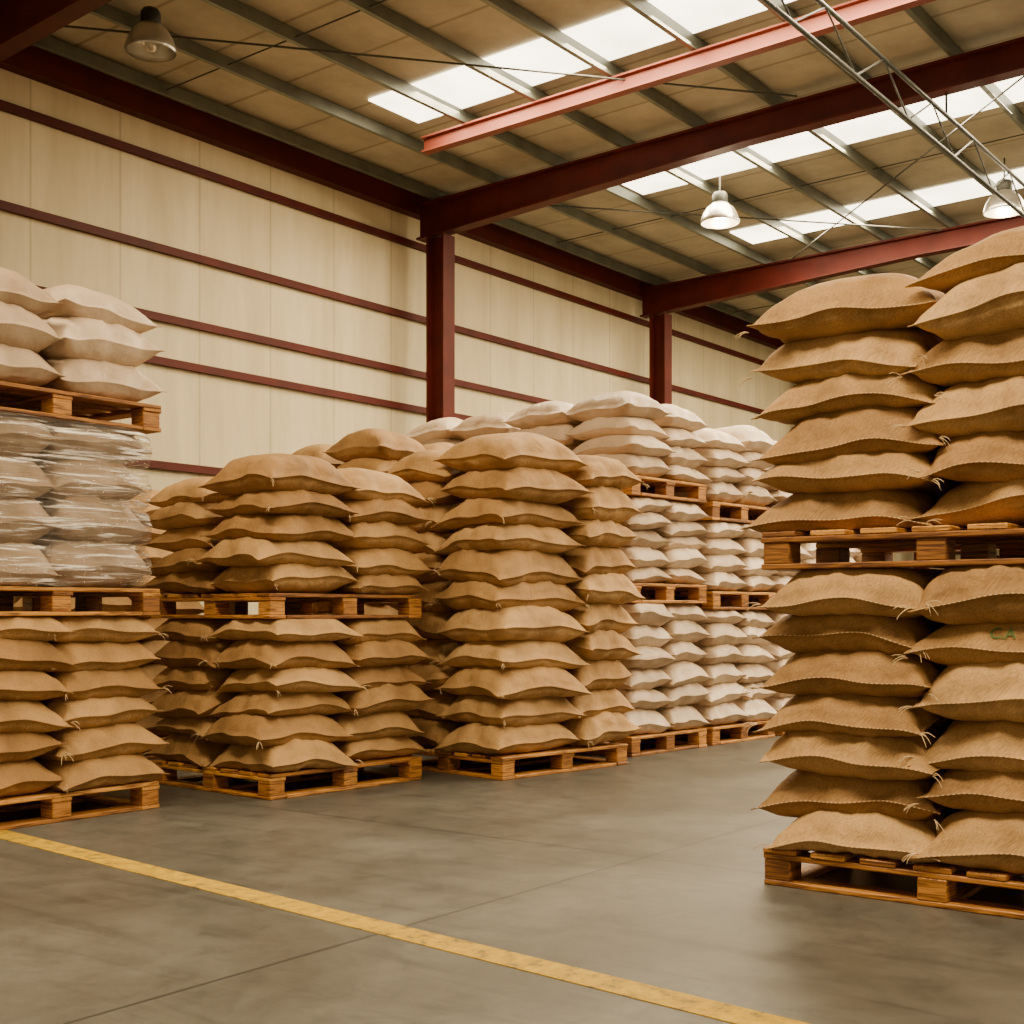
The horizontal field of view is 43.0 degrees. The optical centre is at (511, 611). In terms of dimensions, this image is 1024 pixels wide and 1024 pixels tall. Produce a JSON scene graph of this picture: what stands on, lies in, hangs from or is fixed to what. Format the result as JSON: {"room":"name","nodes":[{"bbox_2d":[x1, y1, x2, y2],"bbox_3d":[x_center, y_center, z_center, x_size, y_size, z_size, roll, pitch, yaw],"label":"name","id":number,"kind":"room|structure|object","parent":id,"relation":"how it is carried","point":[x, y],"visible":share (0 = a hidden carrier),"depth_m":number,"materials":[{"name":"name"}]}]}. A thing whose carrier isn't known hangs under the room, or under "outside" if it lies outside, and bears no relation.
{"room":"warehouse","nodes":[
{"label":"warehouse","id":0,"kind":"room"},
{"bbox_2d":[0,68,998,614],"bbox_3d":[1.771,-2.085,20.626,0.120,6.370,41.000,0,0,37],"label":"wall","id":1,"kind":"structure","parent":0,"point":[206,420],"depth_m":14.69,"materials":[{"name":"beige metal"}]},
{"bbox_2d":[0,45,784,349],"bbox_3d":[1.841,-5.135,20.491,0.145,0.250,40.870,0,0,37],"label":"steel beam","id":2,"kind":"structure","parent":1,"relation":"attached to","point":[34,63],"depth_m":14.67,"materials":[{"name":"red metal"}]},
{"bbox_2d":[0,99,998,558],"bbox_3d":[1.805,-2.035,20.518,0.055,5.330,40.870,0,0,37],"label":"trim","id":3,"kind":"structure","parent":1,"relation":"attached to","point":[5,106],"depth_m":14.72,"materials":[{"name":"red metal"}]},
{"bbox_2d":[0,728,1023,1023],"bbox_3d":[9.125,1.173,11.278,23.100,0.153,47.000,0,0,37],"label":"floor","id":4,"kind":"structure","parent":0,"point":[648,870],"depth_m":4.70,"materials":[{"name":"concrete"}]},
{"bbox_2d":[0,780,159,829],"bbox_3d":[-2.832,1.025,7.171,1.204,0.150,1.248,0,0,37],"label":"wooden pallet","id":5,"kind":"object","parent":4,"relation":"on","point":[55,806],"visible":0.49,"depth_m":7.00,"materials":[{"name":"brown wood"}]},
{"bbox_2d":[0,616,171,796],"bbox_3d":[-2.848,0.485,7.173,1.491,0.929,1.479,0,0,37],"label":"sacks","id":6,"kind":"object","parent":5,"relation":"on","point":[71,687],"visible":0.97,"depth_m":6.91,"materials":[{"name":"fabric"}]},
{"bbox_2d":[0,586,160,615],"bbox_3d":[-2.828,-0.055,7.174,1.206,0.150,1.257,0,0,37],"label":"wooden pallet","id":7,"kind":"object","parent":6,"relation":"on","point":[36,601],"visible":1,"depth_m":7.14,"materials":[{"name":"brown wood"}]},
{"bbox_2d":[0,413,152,587],"bbox_3d":[-2.842,-0.571,7.155,1.320,0.876,1.319,0,0,37],"label":"sacks","id":8,"kind":"object","parent":7,"relation":"on","point":[65,521],"visible":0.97,"depth_m":6.91,"materials":[{"name":"plastic"}]},
{"bbox_2d":[0,381,160,435],"bbox_3d":[-2.828,-1.085,7.174,1.206,0.150,1.257,0,0,37],"label":"wooden pallet","id":9,"kind":"object","parent":8,"relation":"on","point":[52,406],"visible":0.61,"depth_m":7.02,"materials":[{"name":"brown wood"}]},
{"bbox_2d":[0,267,166,401],"bbox_3d":[-2.837,-1.486,7.180,1.325,0.645,1.341,0,0,37],"label":"sacks","id":10,"kind":"object","parent":9,"relation":"on","point":[71,338],"visible":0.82,"depth_m":6.94,"materials":[{"name":"fabric"}]},
{"bbox_2d":[140,736,166,758],"bbox_3d":[-3.254,1.025,9.958,1.229,0.150,1.274,0,0,37],"label":"wooden pallet","id":11,"kind":"object","parent":4,"relation":"on","point":[148,756],"visible":0.02,"depth_m":9.75,"materials":[{"name":"brown wood"}]},
{"bbox_2d":[13,489,203,736],"bbox_3d":[-3.257,0.001,9.958,1.366,1.892,1.442,0,0,37],"label":"sacks","id":12,"kind":"object","parent":11,"relation":"on","point":[152,669],"visible":0.06,"depth_m":9.71,"materials":[{"name":"fabric"}]},
{"bbox_2d":[151,756,421,800],"bbox_3d":[-1.454,1.025,8.441,1.206,0.150,1.266,0,0,41],"label":"wooden pallet","id":13,"kind":"object","parent":4,"relation":"on","point":[270,785],"visible":0.62,"depth_m":8.06,"materials":[{"name":"brown wood"}]},
{"bbox_2d":[143,618,434,772],"bbox_3d":[-1.459,0.494,8.427,1.463,0.906,1.489,0,0,37],"label":"sacks","id":14,"kind":"object","parent":13,"relation":"on","point":[260,695],"visible":0.98,"depth_m":7.98,"materials":[{"name":"fabric"}]},
{"bbox_2d":[151,593,421,618],"bbox_3d":[-1.454,-0.035,8.441,1.205,0.150,1.268,0,0,41],"label":"wooden pallet","id":15,"kind":"object","parent":14,"relation":"on","point":[270,605],"visible":0.99,"depth_m":8.07,"materials":[{"name":"brown wood"}]},
{"bbox_2d":[137,453,440,594],"bbox_3d":[-1.446,-0.540,8.430,1.420,0.853,1.493,0,0,41],"label":"sacks","id":16,"kind":"object","parent":15,"relation":"on","point":[274,522],"visible":0.97,"depth_m":7.96,"materials":[{"name":"fabric"}]},
{"bbox_2d":[426,233,454,422],"bbox_3d":[-0.891,-1.787,16.193,0.360,5.774,0.300,0,0,37],"label":"steel column","id":17,"kind":"structure","parent":4,"relation":"on","point":[440,251],"depth_m":16.18,"materials":[{"name":"red metal"}]},
{"bbox_2d":[389,742,627,780],"bbox_3d":[-0.021,1.025,9.329,1.157,0.150,1.286,0,0,45],"label":"wooden pallet","id":18,"kind":"object","parent":4,"relation":"on","point":[561,758],"visible":0.57,"depth_m":8.91,"materials":[{"name":"brown wood"}]},
{"bbox_2d":[380,432,648,754],"bbox_3d":[0.015,-0.145,9.319,1.406,2.184,1.536,0,0,45],"label":"sacks","id":19,"kind":"object","parent":18,"relation":"on","point":[522,620],"visible":0.98,"depth_m":8.83,"materials":[{"name":"fabric"}]},
{"bbox_2d":[578,728,706,756],"bbox_3d":[0.782,1.025,10.633,1.255,0.150,1.047,0,0,41],"label":"wooden pallet","id":20,"kind":"object","parent":4,"relation":"on","point":[664,742],"visible":0.34,"depth_m":10.22,"materials":[{"name":"brown wood"}]},
{"bbox_2d":[615,603,712,734],"bbox_3d":[0.788,0.439,10.641,1.412,1.016,1.216,0,0,37],"label":"sacks","id":21,"kind":"object","parent":20,"relation":"on","point":[663,686],"visible":0.33,"depth_m":10.18,"materials":[{"name":"fabric"}]},
{"bbox_2d":[629,583,706,603],"bbox_3d":[0.781,-0.145,10.634,1.257,0.150,1.048,0,0,41],"label":"wooden pallet","id":22,"kind":"object","parent":21,"relation":"on","point":[664,593],"visible":0.34,"depth_m":10.28,"materials":[{"name":"brown wood"}]},
{"bbox_2d":[619,496,710,584],"bbox_3d":[0.773,-0.556,10.644,1.386,0.666,1.155,0,0,42],"label":"sacks","id":23,"kind":"object","parent":22,"relation":"on","point":[667,546],"visible":0.27,"depth_m":10.23,"materials":[{"name":"fabric"}]},
{"bbox_2d":[620,475,706,503],"bbox_3d":[0.781,-0.965,10.634,1.255,0.150,1.047,0,0,41],"label":"wooden pallet","id":24,"kind":"object","parent":23,"relation":"on","point":[664,489],"visible":0.26,"depth_m":10.28,"materials":[{"name":"brown wood"}]},
{"bbox_2d":[503,391,712,483],"bbox_3d":[0.773,-1.390,10.627,1.367,0.694,1.144,0,0,41],"label":"sacks","id":25,"kind":"object","parent":24,"relation":"on","point":[651,438],"visible":0.65,"depth_m":10.16,"materials":[{"name":"fabric"}]},
{"bbox_2d":[649,312,671,403],"bbox_3d":[2.338,-1.787,20.447,0.360,5.774,0.300,0,0,37],"label":"steel column","id":26,"kind":"structure","parent":4,"relation":"on","point":[660,326],"depth_m":20.44,"materials":[{"name":"red metal"}]},
{"bbox_2d":[649,719,774,745],"bbox_3d":[1.516,1.025,11.470,1.257,0.150,1.027,0,0,41],"label":"wooden pallet","id":27,"kind":"object","parent":4,"relation":"on","point":[737,733],"visible":0.25,"depth_m":11.04,"materials":[{"name":"brown wood"}]},
{"bbox_2d":[690,610,777,725],"bbox_3d":[1.523,0.464,11.473,1.374,0.966,1.150,0,0,41],"label":"sacks","id":28,"kind":"object","parent":27,"relation":"on","point":[734,661],"visible":0.3,"depth_m":10.95,"materials":[{"name":"fabric"}]},
{"bbox_2d":[650,591,775,609],"bbox_3d":[1.516,-0.095,11.470,1.256,0.150,1.027,0,0,41],"label":"wooden pallet","id":29,"kind":"object","parent":28,"relation":"on","point":[738,599],"visible":0.37,"depth_m":11.04,"materials":[{"name":"brown wood"}]},
{"bbox_2d":[649,521,777,591],"bbox_3d":[1.519,-0.466,11.472,1.376,0.586,1.149,0,0,41],"label":"sacks","id":30,"kind":"object","parent":29,"relation":"on","point":[734,558],"visible":0.25,"depth_m":10.94,"materials":[{"name":"fabric"}]},
{"bbox_2d":[695,501,769,523],"bbox_3d":[1.514,-0.835,11.471,1.256,0.150,1.027,0,0,41],"label":"wooden pallet","id":31,"kind":"object","parent":30,"relation":"on","point":[738,513],"visible":0.38,"depth_m":11.02,"materials":[{"name":"brown wood"}]},
{"bbox_2d":[674,425,777,506],"bbox_3d":[1.520,-1.274,11.471,1.375,0.723,1.106,0,0,42],"label":"sacks","id":32,"kind":"object","parent":31,"relation":"on","point":[730,452],"visible":0.33,"depth_m":10.98,"materials":[{"name":"fabric"}]},
{"bbox_2d":[720,718,784,735],"bbox_3d":[2.250,1.025,12.316,1.296,0.150,1.099,0,0,37],"label":"wooden pallet","id":33,"kind":"object","parent":4,"relation":"on","point":[754,726],"visible":0.02,"depth_m":11.83,"materials":[{"name":"brown wood"}]},
{"bbox_2d":[760,610,795,711],"bbox_3d":[2.245,0.464,12.311,1.414,0.966,1.246,0,0,37],"label":"sacks","id":34,"kind":"object","parent":33,"relation":"on","point":[778,700],"visible":0.09,"depth_m":11.60,"materials":[{"name":"fabric"}]},
{"bbox_2d":[674,598,757,606],"bbox_3d":[2.251,-0.095,12.315,1.294,0.150,1.098,0,0,37],"label":"wooden pallet","id":35,"kind":"object","parent":34,"relation":"on","point":[724,602],"visible":0.05,"depth_m":11.93,"materials":[{"name":"brown wood"}]},
{"bbox_2d":[761,543,816,592],"bbox_3d":[2.251,-0.486,12.320,1.396,0.626,1.169,0,0,37],"label":"sacks","id":36,"kind":"object","parent":35,"relation":"on","point":[808,550],"visible":0.07,"depth_m":11.70,"materials":[{"name":"fabric"}]},
{"bbox_2d":[720,505,773,520],"bbox_3d":[2.249,-0.875,12.315,1.293,0.150,1.105,0,0,37],"label":"wooden pallet","id":37,"kind":"object","parent":36,"relation":"on","point":[750,517],"visible":0.02,"depth_m":12.24,"materials":[{"name":"brown wood"}]},
{"bbox_2d":[762,441,792,506],"bbox_3d":[2.232,-1.282,12.317,1.381,0.659,1.196,0,0,37],"label":"sacks","id":38,"kind":"object","parent":37,"relation":"on","point":[776,494],"visible":0.03,"depth_m":11.57,"materials":[{"name":"fabric"}]},
{"bbox_2d":[763,846,1023,919],"bbox_3d":[1.908,1.025,5.300,1.376,0.150,1.157,0,0,37],"label":"wooden pallet","id":39,"kind":"object","parent":4,"relation":"on","point":[941,885],"visible":0.48,"depth_m":4.96,"materials":[{"name":"brown wood"}]},
{"bbox_2d":[742,565,1023,873],"bbox_3d":[1.917,0.391,5.292,1.590,1.119,1.413,0,0,37],"label":"sacks","id":40,"kind":"object","parent":39,"relation":"on","point":[903,725],"visible":1,"depth_m":4.93,"materials":[{"name":"fabric"}]},
{"bbox_2d":[761,523,1023,571],"bbox_3d":[1.895,-0.245,5.275,1.384,0.150,1.166,0,0,37],"label":"wooden pallet","id":41,"kind":"object","parent":40,"relation":"on","point":[936,546],"visible":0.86,"depth_m":5.09,"materials":[{"name":"brown wood"}]},
{"bbox_2d":[731,226,1023,532],"bbox_3d":[1.896,-0.881,5.290,1.723,1.121,1.408,0,0,37],"label":"sacks","id":42,"kind":"object","parent":41,"relation":"on","point":[905,407],"visible":0.92,"depth_m":4.97,"materials":[{"name":"fabric"}]},
{"bbox_2d":[990,627,1015,638],"bbox_3d":[1.775,0.076,4.695,0.088,0.040,0.028,0,0,37],"label":"print","id":43,"kind":"object","parent":40,"relation":"attached to","point":[995,632],"depth_m":4.70},
{"bbox_3d":[-1.097,1.025,11.069,1.260,0.150,1.314,0,0,37],"label":"wooden pallet","id":44,"kind":"object","parent":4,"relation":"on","visible":0},
{"bbox_2d":[292,428,454,666],"bbox_3d":[-1.121,-0.294,11.076,1.400,2.483,1.439,0,0,37],"label":"sacks","id":45,"kind":"object","parent":44,"relation":"on","point":[379,450],"visible":0.05,"depth_m":10.40,"materials":[{"name":"fabric"}]},
{"bbox_3d":[2.941,1.025,13.178,1.253,0.150,1.057,0,0,37],"label":"wooden pallet","id":46,"kind":"object","parent":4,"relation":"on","visible":0},
{"bbox_3d":[2.935,0.464,13.178,1.381,0.966,1.167,0,0,37],"label":"sacks","id":47,"kind":"object","parent":46,"relation":"on","visible":0},
{"bbox_3d":[2.941,-0.095,13.179,1.254,0.150,1.056,0,0,37],"label":"wooden pallet","id":48,"kind":"object","parent":47,"relation":"on","visible":0},
{"bbox_2d":[850,548,861,561],"bbox_3d":[2.942,-0.486,13.167,1.400,0.626,1.223,0,0,37],"label":"sacks","id":49,"kind":"object","parent":48,"relation":"on","point":[855,554],"visible":0.02,"depth_m":12.77,"materials":[{"name":"fabric"}]},
{"bbox_3d":[-0.214,1.025,12.497,1.255,0.150,1.156,0,0,37],"label":"wooden pallet","id":50,"kind":"object","parent":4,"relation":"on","visible":0},
{"bbox_3d":[-0.210,0.439,12.504,1.367,1.016,1.286,0,0,37],"label":"sacks","id":51,"kind":"object","parent":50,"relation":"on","visible":0},
{"bbox_3d":[-0.213,-0.145,12.496,1.257,0.150,1.157,0,0,37],"label":"wooden pallet","id":52,"kind":"object","parent":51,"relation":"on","visible":0},
{"bbox_3d":[-0.218,-0.556,12.496,1.371,0.666,1.267,0,0,37],"label":"sacks","id":53,"kind":"object","parent":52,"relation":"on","visible":0},
{"bbox_3d":[-0.214,-0.965,12.497,1.255,0.150,1.158,0,0,37],"label":"wooden pallet","id":54,"kind":"object","parent":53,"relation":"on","visible":0},
{"bbox_2d":[405,412,519,444],"bbox_3d":[-0.208,-1.446,12.485,1.359,0.806,1.277,0,0,37],"label":"sacks","id":55,"kind":"object","parent":54,"relation":"on","point":[453,430],"visible":0.14,"depth_m":12.02,"materials":[{"name":"fabric"}]},
{"bbox_2d":[32,0,1023,323],"bbox_3d":[8.549,-5.466,15.481,17.100,0.386,41.000,0,0,37],"label":"ceiling","id":56,"kind":"structure","parent":0,"point":[799,69],"depth_m":13.58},
{"bbox_2d":[0,0,111,61],"bbox_3d":[1.783,-5.050,6.343,16.830,0.753,0.170,0,0,37],"label":"steel rafter","id":57,"kind":"object","parent":56,"relation":"attached to","point":[23,23],"visible":1,"depth_m":10.67,"materials":[{"name":"red metal"}]},
{"bbox_2d":[124,6,176,62],"bbox_3d":[-3.096,-4.983,11.138,0.439,0.374,0.439,0,0,37],"label":"pendant lamp","id":58,"kind":"object","parent":56,"relation":"hanging from","point":[148,40],"visible":1,"depth_m":11.07,"materials":[{"name":"metal"}]},
{"bbox_2d":[65,0,1023,311],"bbox_3d":[5.837,-5.271,12.205,15.640,0.391,13.913,0,0,37],"label":"rods","id":59,"kind":"object","parent":56,"relation":"attached to","point":[68,26],"depth_m":12.80,"materials":[{"name":"grey metal"}]},
{"bbox_2d":[368,0,794,122],"bbox_3d":[4.528,-5.421,9.356,14.500,0.276,0.780,0,0,37],"label":"skylight","id":60,"kind":"object","parent":56,"relation":"attached to","point":[624,32],"visible":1,"depth_m":12.34,"materials":[{"name":"white plastic"}]},
{"bbox_2d":[700,176,739,228],"bbox_3d":[2.479,-4.915,15.506,0.469,0.559,0.469,0,0,37],"label":"pendant lamp","id":61,"kind":"object","parent":56,"relation":"hanging from","point":[720,214],"visible":1,"depth_m":15.42,"materials":[{"name":"metal"}]},
{"bbox_2d":[622,76,1023,194],"bbox_3d":[6.954,-5.426,12.015,13.850,0.264,0.750,0,0,37],"label":"skylight","id":62,"kind":"object","parent":56,"relation":"attached to","point":[970,101],"visible":0.6,"depth_m":14.59,"materials":[{"name":"white plastic"}]},
{"bbox_2d":[730,168,1023,243],"bbox_3d":[8.732,-5.427,14.275,13.750,0.262,0.700,0,0,37],"label":"skylight","id":63,"kind":"object","parent":56,"relation":"attached to","point":[968,189],"visible":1,"depth_m":17.15,"materials":[{"name":"white plastic"}]},
{"bbox_2d":[983,158,1023,217],"bbox_3d":[5.687,-4.931,15.018,0.469,0.630,0.469,0,0,37],"label":"pendant lamp","id":64,"kind":"object","parent":56,"relation":"hanging from","point":[995,207],"visible":0.84,"depth_m":14.94,"materials":[{"name":"metal"}]},
{"bbox_2d":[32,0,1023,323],"bbox_3d":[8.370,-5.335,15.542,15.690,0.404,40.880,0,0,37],"label":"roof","id":65,"kind":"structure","parent":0,"point":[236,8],"depth_m":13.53,"materials":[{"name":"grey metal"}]},
{"bbox_2d":[421,0,935,154],"bbox_3d":[5.142,-5.203,9.505,15.303,0.445,0.110,0,0,37],"label":"beam","id":66,"kind":"structure","parent":65,"relation":"attached to","point":[854,12],"depth_m":12.27,"materials":[{"name":"red metal"}]},
{"bbox_2d":[416,36,1023,242],"bbox_3d":[5.549,-5.050,11.305,16.830,0.753,0.170,0,0,37],"label":"steel rafter","id":67,"kind":"object","parent":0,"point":[455,213],"visible":1,"depth_m":13.89,"materials":[{"name":"red metal"}]},
{"bbox_2d":[761,0,1023,217],"bbox_3d":[7.198,-4.666,16.429,0.040,0.572,40.884,0,0,37],"label":"truss","id":68,"kind":"object","parent":67,"relation":"attached to","point":[769,3],"visible":1,"depth_m":11.42,"materials":[{"name":"metal"}]},
{"bbox_2d":[640,215,1023,318],"bbox_3d":[8.778,-5.050,15.559,16.830,0.753,0.170,0,0,37],"label":"steel rafter","id":69,"kind":"object","parent":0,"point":[681,295],"visible":1,"depth_m":18.91,"materials":[{"name":"red metal"}]},
{"bbox_2d":[914,552,928,568],"bbox_3d":[9.351,-1.787,29.687,0.360,5.774,0.300,0,0,37],"label":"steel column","id":70,"kind":"structure","parent":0,"point":[914,552],"depth_m":29.68,"materials":[{"name":"red metal"}]}
]}

